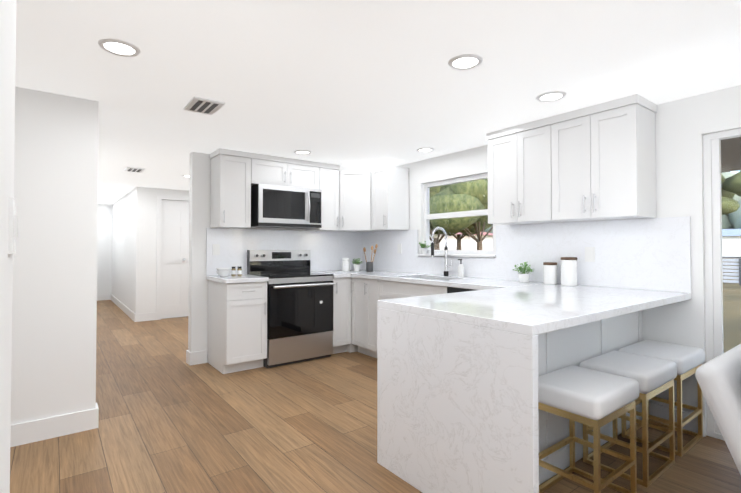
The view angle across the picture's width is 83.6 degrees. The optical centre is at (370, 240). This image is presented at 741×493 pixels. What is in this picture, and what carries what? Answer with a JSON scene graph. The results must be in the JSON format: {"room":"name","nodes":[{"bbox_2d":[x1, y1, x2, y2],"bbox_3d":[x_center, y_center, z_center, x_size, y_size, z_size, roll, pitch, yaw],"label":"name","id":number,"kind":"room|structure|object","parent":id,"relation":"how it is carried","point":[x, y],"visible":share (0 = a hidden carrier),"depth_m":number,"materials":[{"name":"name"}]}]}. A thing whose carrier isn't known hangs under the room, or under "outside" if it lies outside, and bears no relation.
{"room":"kitchen","nodes":[
{"label":"kitchen","id":0,"kind":"room"},
{"bbox_2d":[0,0,15,492],"bbox_3d":[0.435,0.094,-0.987,0.350,2.210,4.650,1,-1,-37],"label":"wall","id":1,"kind":"structure","parent":0,"point":[7,61],"depth_m":0.83,"materials":[{"name":"white paint"}]},
{"bbox_2d":[8,197,17,253],"bbox_3d":[-0.782,-0.031,0.910,0.012,0.120,0.080,1,-1,-37],"label":"switch plate","id":2,"kind":"object","parent":1,"relation":"attached to","point":[13,226],"visible":1,"depth_m":0.88,"materials":[{"name":"white plastic"}]},
{"bbox_2d":[11,86,98,424],"bbox_3d":[-3.002,0.141,2.008,2.798,2.210,0.120,1,-1,-37],"label":"wall","id":3,"kind":"structure","parent":0,"point":[54,321],"depth_m":2.67,"materials":[{"name":"white paint"}]},
{"bbox_2d":[10,405,98,446],"bbox_3d":[-2.960,1.180,1.951,2.814,0.130,0.035,1,-1,-37],"label":"baseboard","id":4,"kind":"structure","parent":3,"relation":"attached to","point":[47,428],"depth_m":2.64,"materials":[{"name":"white paint"}]},
{"bbox_2d":[97,204,111,294],"bbox_3d":[-6.390,0.258,9.445,1.072,2.210,0.120,1,-1,-37],"label":"wall","id":5,"kind":"structure","parent":0,"point":[104,253],"depth_m":9.56,"materials":[{"name":"white paint"}]},
{"bbox_2d":[97,294,109,300],"bbox_3d":[-6.360,1.296,9.366,0.802,0.130,0.016,1,-1,-37],"label":"baseboard","id":6,"kind":"structure","parent":5,"relation":"attached to","point":[105,296],"depth_m":9.53,"materials":[{"name":"white paint"}]},
{"bbox_2d":[111,187,144,313],"bbox_3d":[-4.878,0.239,8.247,0.120,2.210,3.620,1,-1,-37],"label":"wall","id":7,"kind":"structure","parent":0,"point":[128,239],"depth_m":7.35,"materials":[{"name":"white paint"}]},
{"bbox_2d":[110,294,136,321],"bbox_3d":[-4.927,1.278,8.183,0.016,0.130,3.636,1,-1,-37],"label":"baseboard","id":8,"kind":"structure","parent":7,"relation":"attached to","point":[125,309],"depth_m":7.71,"materials":[{"name":"white paint"}]},
{"bbox_2d":[144,187,188,312],"bbox_3d":[-3.383,0.222,7.186,0.970,2.210,0.120,1,-1,-37],"label":"wall","id":9,"kind":"structure","parent":0,"point":[150,248],"depth_m":6.91,"materials":[{"name":"white paint"}]},
{"bbox_2d":[136,312,155,321],"bbox_3d":[-3.704,1.257,6.839,0.300,0.130,0.016,1,-1,-37],"label":"baseboard","id":10,"kind":"structure","parent":9,"relation":"attached to","point":[142,316],"depth_m":6.84,"materials":[{"name":"white paint"}]},
{"bbox_2d":[156,195,188,319],"bbox_3d":[-3.243,0.278,7.207,0.860,2.100,0.015,1,-1,-37],"label":"door frame","id":11,"kind":"structure","parent":9,"relation":"attached to","point":[158,257],"depth_m":6.96,"materials":[{"name":"white paint"}]},
{"bbox_2d":[161,200,188,318],"bbox_3d":[-3.263,0.311,7.232,0.712,2.018,0.080,1,-1,-37],"label":"closet door","id":12,"kind":"structure","parent":9,"relation":"in","point":[175,261],"depth_m":7.15,"materials":[{"name":"white paint"}]},
{"bbox_2d":[188,152,337,361],"bbox_3d":[-0.967,0.189,5.045,2.317,2.210,0.120,1,-1,-37],"label":"wall","id":13,"kind":"structure","parent":0,"point":[199,191],"depth_m":4.35,"materials":[{"name":"white paint"}]},
{"bbox_2d":[186,350,206,363],"bbox_3d":[-1.063,1.228,5.028,2.196,0.130,0.039,1,-1,-37],"label":"baseboard","id":14,"kind":"structure","parent":13,"relation":"attached to","point":[199,356],"depth_m":4.31,"materials":[{"name":"white paint"}]},
{"bbox_2d":[210,154,253,228],"bbox_3d":[-1.477,-0.502,4.375,0.320,0.730,0.325,1,-1,-37],"label":"upper cabinet","id":15,"kind":"object","parent":13,"relation":"attached to","point":[233,179],"depth_m":4.26,"materials":[{"name":"white paint"}]},
{"bbox_2d":[209,148,339,169],"bbox_3d":[-1.041,-0.891,4.705,1.430,0.056,0.336,1,-1,-37],"label":"crown molding","id":16,"kind":"structure","parent":15,"relation":"attached to","point":[223,151],"depth_m":4.47,"materials":[{"name":"white paint"}]},
{"bbox_2d":[206,228,361,275],"bbox_3d":[-0.932,0.126,4.982,2.010,0.502,0.015,1,-1,-37],"label":"backsplash","id":17,"kind":"structure","parent":13,"relation":"attached to","point":[327,249],"depth_m":4.90,"materials":[{"name":"stone"}]},
{"bbox_2d":[254,159,321,189],"bbox_3d":[-1.023,-0.730,4.725,0.818,0.264,0.325,1,-1,-37],"label":"upper cabinet","id":18,"kind":"object","parent":13,"relation":"attached to","point":[265,171],"depth_m":4.59,"materials":[{"name":"white paint"}]},
{"bbox_2d":[251,184,321,228],"bbox_3d":[-0.964,-0.372,4.682,0.760,0.440,0.466,1,-1,-37],"label":"microwave","id":19,"kind":"object","parent":18,"relation":"attached to","point":[277,206],"visible":1,"depth_m":4.51,"materials":[{"name":"silver metal"}]},
{"bbox_2d":[306,168,338,230],"bbox_3d":[-0.587,-0.491,5.054,0.274,0.730,0.325,1,-1,-37],"label":"upper cabinet","id":20,"kind":"object","parent":13,"relation":"attached to","point":[330,177],"depth_m":4.94,"materials":[{"name":"white paint"}]},
{"bbox_2d":[10,300,740,492],"bbox_3d":[-2.108,1.317,3.374,6.497,0.100,15.300,1,-1,-37],"label":"floor","id":21,"kind":"structure","parent":0,"point":[171,420],"depth_m":2.63,"materials":[{"name":"brown wood"}]},
{"bbox_2d":[208,280,266,373],"bbox_3d":[-1.366,0.844,4.250,0.405,0.874,0.635,1,-1,-37],"label":"base cabinet","id":22,"kind":"object","parent":21,"relation":"on","point":[237,327],"visible":1,"depth_m":4.05,"materials":[{"name":"white paint"}]},
{"bbox_2d":[206,274,268,283],"bbox_3d":[-1.374,0.387,4.254,0.427,0.040,0.630,1,-1,-37],"label":"countertop","id":23,"kind":"structure","parent":22,"relation":"on","point":[245,278],"depth_m":4.08,"materials":[{"name":"white stone"}]},
{"bbox_2d":[216,268,231,276],"bbox_3d":[-1.498,0.321,4.233,0.156,0.087,0.156,1,-1,-37],"label":"bowls","id":24,"kind":"object","parent":23,"relation":"on","point":[223,272],"visible":1,"depth_m":4.18,"materials":[{"name":"white ceramic"}]},
{"bbox_2d":[231,266,241,275],"bbox_3d":[-1.394,0.317,4.315,0.106,0.098,0.044,0,-1,-3],"label":"spice jars","id":25,"kind":"object","parent":23,"relation":"on","point":[239,271],"visible":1,"depth_m":4.30,"materials":[{"name":"clear glass"}]},
{"bbox_2d":[247,250,333,367],"bbox_3d":[-0.875,0.694,4.580,0.756,1.185,0.668,1,-1,-37],"label":"range oven","id":26,"kind":"object","parent":21,"relation":"on","point":[299,311],"visible":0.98,"depth_m":4.40,"materials":[{"name":"silver metal"}]},
{"bbox_2d":[333,277,357,353],"bbox_3d":[-0.252,0.858,5.099,0.852,0.874,0.635,1,-1,-37],"label":"base cabinet","id":27,"kind":"object","parent":21,"relation":"on","point":[342,317],"visible":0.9,"depth_m":4.71,"materials":[{"name":"white paint"}]},
{"bbox_2d":[311,270,349,277],"bbox_3d":[-0.507,0.397,4.912,0.215,0.040,0.633,1,-1,-37],"label":"countertop","id":28,"kind":"structure","parent":27,"relation":"on","point":[338,273],"depth_m":4.74,"materials":[{"name":"white stone"}]},
{"bbox_2d":[351,277,379,357],"bbox_3d":[0.159,0.852,4.740,0.635,0.874,0.501,1,-1,-37],"label":"base cabinet","id":29,"kind":"object","parent":21,"relation":"on","point":[365,294],"visible":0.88,"depth_m":4.57,"materials":[{"name":"white paint"}]},
{"bbox_2d":[379,280,446,299],"bbox_3d":[0.602,0.843,4.159,0.635,0.874,0.950,1,-1,-37],"label":"base cabinet","id":30,"kind":"object","parent":21,"relation":"on","point":[391,289],"visible":0.04,"depth_m":4.05,"materials":[{"name":"white paint"}]},
{"bbox_2d":[447,287,475,292],"bbox_3d":[1.073,0.834,3.531,0.627,0.872,0.604,1,-1,-37],"label":"dishwasher","id":31,"kind":"object","parent":21,"relation":"on","point":[452,290],"depth_m":3.53,"materials":[{"name":"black metal"}]},
{"bbox_2d":[538,400,636,492],"bbox_3d":[1.039,1.013,2.025,0.400,0.467,0.320,1,-1,-37],"label":"frame","id":32,"kind":"object","parent":21,"relation":"on","point":[599,484],"visible":0.62,"depth_m":1.99,"materials":[{"name":"gold metal"}]},
{"bbox_2d":[538,365,638,419],"bbox_3d":[1.039,0.727,2.029,0.450,0.100,0.350,1,-1,-37],"label":"seat","id":33,"kind":"object","parent":32,"relation":"on","point":[589,393],"visible":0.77,"depth_m":1.92,"materials":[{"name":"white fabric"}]},
{"bbox_2d":[538,311,642,484],"bbox_3d":[1.002,0.819,2.655,1.822,0.874,0.674,1,-1,-37],"label":"base cabinet","id":34,"kind":"object","parent":21,"relation":"on","point":[577,345],"visible":0.23,"depth_m":2.36,"materials":[{"name":"white paint"}]},
{"bbox_2d":[342,269,690,306],"bbox_3d":[0.745,0.382,3.974,0.639,0.040,3.646,1,-1,-37],"label":"countertop","id":35,"kind":"structure","parent":34,"relation":"on","point":[664,297],"depth_m":3.53,"materials":[{"name":"white stone"}]},
{"bbox_2d":[342,258,349,270],"bbox_3d":[-0.305,0.298,5.168,0.098,0.164,0.098,1,-1,-37],"label":"jar","id":36,"kind":"object","parent":35,"relation":"on","point":[345,264],"visible":1,"depth_m":5.13,"materials":[{"name":"white ceramic"}]},
{"bbox_2d":[352,258,362,270],"bbox_3d":[-0.165,0.298,5.183,0.169,0.164,0.174,1,-1,-37],"label":"potted plant","id":37,"kind":"object","parent":35,"relation":"on","point":[357,267],"visible":1,"depth_m":5.16,"materials":[{"name":"white ceramic"}]},
{"bbox_2d":[363,244,377,271],"bbox_3d":[0.003,0.209,5.090,0.184,0.338,0.085,1,-1,-37],"label":"utensil crock","id":38,"kind":"object","parent":35,"relation":"on","point":[369,266],"visible":1,"depth_m":5.06,"materials":[{"name":"grey"}]},
{"bbox_2d":[431,227,451,275],"bbox_3d":[0.727,0.110,4.240,0.243,0.509,0.103,1,-1,-37],"label":"faucet","id":39,"kind":"object","parent":35,"relation":"on","point":[446,272],"visible":1,"depth_m":4.29,"materials":[{"name":"silver metal"}]},
{"bbox_2d":[458,259,463,276],"bbox_3d":[0.907,0.273,4.168,0.072,0.182,0.063,1,-1,-37],"label":"soap dispenser","id":40,"kind":"object","parent":35,"relation":"on","point":[460,270],"visible":1,"depth_m":4.15,"materials":[{"name":"white ceramic"}]},
{"bbox_2d":[513,262,533,282],"bbox_3d":[1.315,0.266,3.545,0.190,0.176,0.198,1,-1,-37],"label":"potted plant","id":41,"kind":"object","parent":35,"relation":"on","point":[523,277],"visible":1,"depth_m":3.51,"materials":[{"name":"green plant"}]},
{"bbox_2d":[543,262,556,283],"bbox_3d":[1.466,0.263,3.381,0.106,0.176,0.106,1,-1,-37],"label":"canister","id":42,"kind":"object","parent":35,"relation":"on","point":[549,272],"visible":1,"depth_m":3.34,"materials":[{"name":"white ceramic"}]},
{"bbox_2d":[561,257,576,285],"bbox_3d":[1.555,0.239,3.248,0.118,0.222,0.118,1,-1,-37],"label":"canister","id":43,"kind":"object","parent":35,"relation":"on","point":[568,271],"visible":1,"depth_m":3.20,"materials":[{"name":"white ceramic"}]},
{"bbox_2d":[377,285,657,492],"bbox_3d":[0.816,0.794,2.335,1.228,0.915,0.964,1,-1,-37],"label":"countertop","id":44,"kind":"structure","parent":34,"relation":"on","point":[457,392],"depth_m":1.93,"materials":[{"name":"white stone"}]},
{"bbox_2d":[583,380,674,487],"bbox_3d":[1.460,1.018,2.346,0.400,0.467,0.320,1,-1,-37],"label":"frame","id":45,"kind":"object","parent":21,"relation":"on","point":[646,449],"visible":0.62,"depth_m":2.26,"materials":[{"name":"gold metal"}]},
{"bbox_2d":[579,351,676,393],"bbox_3d":[1.460,0.732,2.350,0.450,0.100,0.350,1,-1,-37],"label":"seat","id":46,"kind":"object","parent":45,"relation":"on","point":[649,374],"visible":0.83,"depth_m":2.26,"materials":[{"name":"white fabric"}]},
{"bbox_2d":[621,364,702,456],"bbox_3d":[1.866,1.023,2.655,0.400,0.467,0.320,1,-1,-37],"label":"frame","id":47,"kind":"object","parent":21,"relation":"on","point":[681,450],"visible":0.48,"depth_m":2.56,"materials":[{"name":"gold metal"}]},
{"bbox_2d":[618,340,704,374],"bbox_3d":[1.866,0.737,2.659,0.450,0.100,0.350,1,-1,-37],"label":"seat","id":48,"kind":"object","parent":47,"relation":"on","point":[685,359],"visible":0.81,"depth_m":2.57,"materials":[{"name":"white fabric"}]},
{"bbox_2d":[15,0,740,204],"bbox_3d":[-2.108,-1.002,3.410,6.497,0.120,15.300,1,-1,-37],"label":"ceiling","id":49,"kind":"structure","parent":0,"point":[355,84],"depth_m":2.31,"materials":[{"name":"white paint"}]},
{"bbox_2d":[98,38,140,56],"bbox_3d":[-1.250,-0.959,2.065,0.184,0.008,0.184,1,-1,-37],"label":"recessed light","id":50,"kind":"object","parent":49,"relation":"in","point":[118,47],"visible":0.98,"depth_m":2.06,"materials":[{"name":"white paint"}]},
{"bbox_2d":[124,167,144,172],"bbox_3d":[-3.016,-0.906,5.295,0.200,0.013,0.300,1,-1,-37],"label":"ceiling vent","id":51,"kind":"object","parent":49,"relation":"in","point":[134,169],"visible":1,"depth_m":5.24,"materials":[{"name":"white metal"}]},
{"bbox_2d":[183,96,224,114],"bbox_3d":[-1.169,-0.943,2.906,0.200,0.013,0.300,1,-1,-37],"label":"ceiling vent","id":52,"kind":"object","parent":49,"relation":"in","point":[203,105],"visible":1,"depth_m":2.87,"materials":[{"name":"white metal"}]},
{"bbox_2d":[294,150,311,154],"bbox_3d":[-0.706,-0.923,4.327,0.184,0.008,0.184,1,-1,-37],"label":"recessed light","id":53,"kind":"object","parent":49,"relation":"in","point":[303,152],"visible":1,"depth_m":4.33,"materials":[{"name":"white paint"}]},
{"bbox_2d":[417,148,434,151],"bbox_3d":[0.561,-0.925,4.224,0.184,0.008,0.184,1,-1,-37],"label":"recessed light","id":54,"kind":"object","parent":49,"relation":"in","point":[425,149],"visible":1,"depth_m":4.21,"materials":[{"name":"white paint"}]},
{"bbox_2d":[448,54,482,69],"bbox_3d":[0.508,-0.956,2.223,0.184,0.008,0.184,1,-1,-37],"label":"recessed light","id":55,"kind":"object","parent":49,"relation":"in","point":[465,61],"visible":0.98,"depth_m":2.21,"materials":[{"name":"white paint"}]},
{"bbox_2d":[536,91,565,101],"bbox_3d":[1.190,-0.948,2.731,0.184,0.008,0.184,1,-1,-37],"label":"recessed light","id":56,"kind":"object","parent":49,"relation":"in","point":[551,96],"visible":1,"depth_m":2.72,"materials":[{"name":"white paint"}]},
{"bbox_2d":[377,85,740,436],"bbox_3d":[0.624,0.184,4.771,0.120,2.210,8.820,1,-1,-37],"label":"wall","id":57,"kind":"structure","parent":0,"point":[679,164],"depth_m":2.78,"materials":[{"name":"white paint"}]},
{"bbox_2d":[336,169,386,231],"bbox_3d":[-0.151,-0.489,5.202,0.592,0.730,0.627,1,-1,-37],"label":"upper cabinet","id":58,"kind":"object","parent":57,"relation":"attached to","point":[355,200],"visible":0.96,"depth_m":4.97,"materials":[{"name":"white paint"}]},
{"bbox_2d":[372,165,408,230],"bbox_3d":[0.220,-0.494,4.899,0.360,0.730,0.297,1,-1,-37],"label":"upper cabinet","id":59,"kind":"object","parent":57,"relation":"attached to","point":[390,197],"visible":1,"depth_m":4.80,"materials":[{"name":"white paint"}]},
{"bbox_2d":[417,173,495,256],"bbox_3d":[0.900,-0.250,4.366,0.130,0.827,1.050,1,-1,-37],"label":"window frame","id":60,"kind":"structure","parent":57,"relation":"attached to","point":[428,216],"depth_m":4.42,"materials":[{"name":"white paint"}]},
{"bbox_2d":[419,241,430,253],"bbox_3d":[0.615,0.076,4.700,0.160,0.141,0.169,1,-1,-37],"label":"potted plant","id":61,"kind":"object","parent":60,"relation":"on","point":[423,250],"visible":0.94,"depth_m":4.67,"materials":[{"name":"white ceramic"}]},
{"bbox_2d":[428,179,492,249],"bbox_3d":[0.930,-0.260,4.389,0.006,0.715,0.900,1,-1,-37],"label":"window","id":62,"kind":"structure","parent":57,"relation":"in","point":[458,219],"depth_m":4.39,"materials":[{"name":"clear glass"}]},
{"bbox_2d":[362,216,690,292],"bbox_3d":[0.994,0.113,4.167,0.015,0.502,3.646,1,-1,-37],"label":"backsplash","id":63,"kind":"structure","parent":57,"relation":"attached to","point":[649,254],"depth_m":3.27,"materials":[{"name":"stone"}]},
{"bbox_2d":[585,247,594,261],"bbox_3d":[1.702,0.105,3.218,0.008,0.115,0.075,1,-1,-37],"label":"electrical outlet plate","id":64,"kind":"object","parent":63,"relation":"attached to","point":[589,254],"visible":1,"depth_m":3.21,"materials":[{"name":"white plastic"}]},
{"bbox_2d":[486,94,656,224],"bbox_3d":[1.490,-0.548,3.234,0.360,0.787,1.179,1,-1,-37],"label":"upper cabinet","id":65,"kind":"object","parent":57,"relation":"attached to","point":[596,162],"visible":1,"depth_m":3.00,"materials":[{"name":"white paint"}]},
{"bbox_2d":[649,402,703,436],"bbox_3d":[2.033,1.193,2.793,0.016,0.130,0.340,1,-1,-37],"label":"baseboard","id":66,"kind":"structure","parent":57,"relation":"attached to","point":[657,410],"depth_m":2.80,"materials":[{"name":"white paint"}]},
{"bbox_2d":[703,128,740,440],"bbox_3d":[2.750,0.271,1.989,0.070,1.949,1.818,1,-1,-37],"label":"door frame","id":67,"kind":"structure","parent":57,"relation":"attached to","point":[713,244],"depth_m":2.66,"materials":[{"name":"white paint"}]},
{"bbox_2d":[721,137,740,172],"bbox_3d":[3.721,-0.891,2.873,2.475,0.200,4.020,1,-1,-37],"label":"soffit","id":68,"kind":"structure","parent":57,"relation":"attached to","point":[728,154],"depth_m":3.77,"materials":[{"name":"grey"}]},
{"label":"outside","id":69,"kind":"structure","parent":0,"visible":0},
{"bbox_2d":[722,258,740,352],"bbox_3d":[40.112,2.206,49.201,116.573,0.200,150.000,1,-1,-37],"label":"lawn","id":70,"kind":"structure","parent":69,"point":[731,316],"depth_m":8.36,"materials":[{"name":"green plant"}]},
{"bbox_2d":[430,230,465,249],"bbox_3d":[6.049,-2.460,29.162,9.934,8.503,9.828,1,-1,-37],"label":"tree","id":71,"kind":"object","parent":70,"relation":"on","point":[460,237],"depth_m":28.91,"materials":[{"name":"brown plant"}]},
{"bbox_2d":[430,178,487,249],"bbox_3d":[3.906,-1.740,20.447,7.994,6.790,7.531,1,-1,-37],"label":"tree","id":72,"kind":"object","parent":70,"relation":"on","point":[451,197],"depth_m":16.96,"materials":[{"name":"green plant"}]},
{"bbox_2d":[430,232,492,249],"bbox_3d":[7.498,0.079,54.548,19.000,4.220,11.000,1,-1,-37],"label":"house","id":73,"kind":"structure","parent":70,"relation":"on","point":[468,241],"depth_m":51.67,"materials":[{"name":"white"}]},
{"bbox_2d":[460,221,492,249],"bbox_3d":[5.711,-1.964,23.788,8.965,7.342,8.727,1,-1,-37],"label":"tree","id":74,"kind":"object","parent":70,"relation":"on","point":[473,229],"depth_m":23.95,"materials":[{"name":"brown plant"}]},
{"bbox_2d":[721,171,740,214],"bbox_3d":[27.924,-3.553,36.556,11.050,10.919,11.044,1,-1,-37],"label":"tree","id":75,"kind":"object","parent":70,"relation":"on","point":[731,182],"depth_m":32.51,"materials":[{"name":"green plant"}]},
{"bbox_2d":[722,256,740,285],"bbox_3d":[20.398,0.905,4.633,0.090,1.005,33.000,1,-1,-37],"label":"fence","id":76,"kind":"object","parent":70,"relation":"on","point":[730,268],"depth_m":14.63,"materials":[{"name":"grey"}]},
{"bbox_2d":[722,229,740,256],"bbox_3d":[47.874,0.328,57.665,15.000,3.820,27.000,1,-1,-37],"label":"house","id":77,"kind":"structure","parent":70,"relation":"on","point":[730,237],"depth_m":51.05,"materials":[{"name":"white"}]},
{"bbox_3d":[2.004,1.074,1.261,1.290,0.200,0.840,1,-1,-37],"label":"sofa","id":78,"kind":"object","parent":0,"visible":0},
{"bbox_2d":[695,344,740,474],"bbox_3d":[1.691,0.712,1.677,1.290,0.620,0.085,1,-23,-37],"label":"chair back","id":79,"kind":"object","parent":78,"relation":"attached to","point":[718,378],"visible":1,"depth_m":1.35,"materials":[{"name":"grey fabric"}]},
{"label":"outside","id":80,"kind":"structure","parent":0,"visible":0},
{"bbox_2d":[481,172,740,232],"bbox_3d":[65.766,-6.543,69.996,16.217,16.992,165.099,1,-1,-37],"label":"tree","id":81,"kind":"object","parent":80,"point":[728,220],"depth_m":72.22,"materials":[{"name":"green plant"}]}
]}

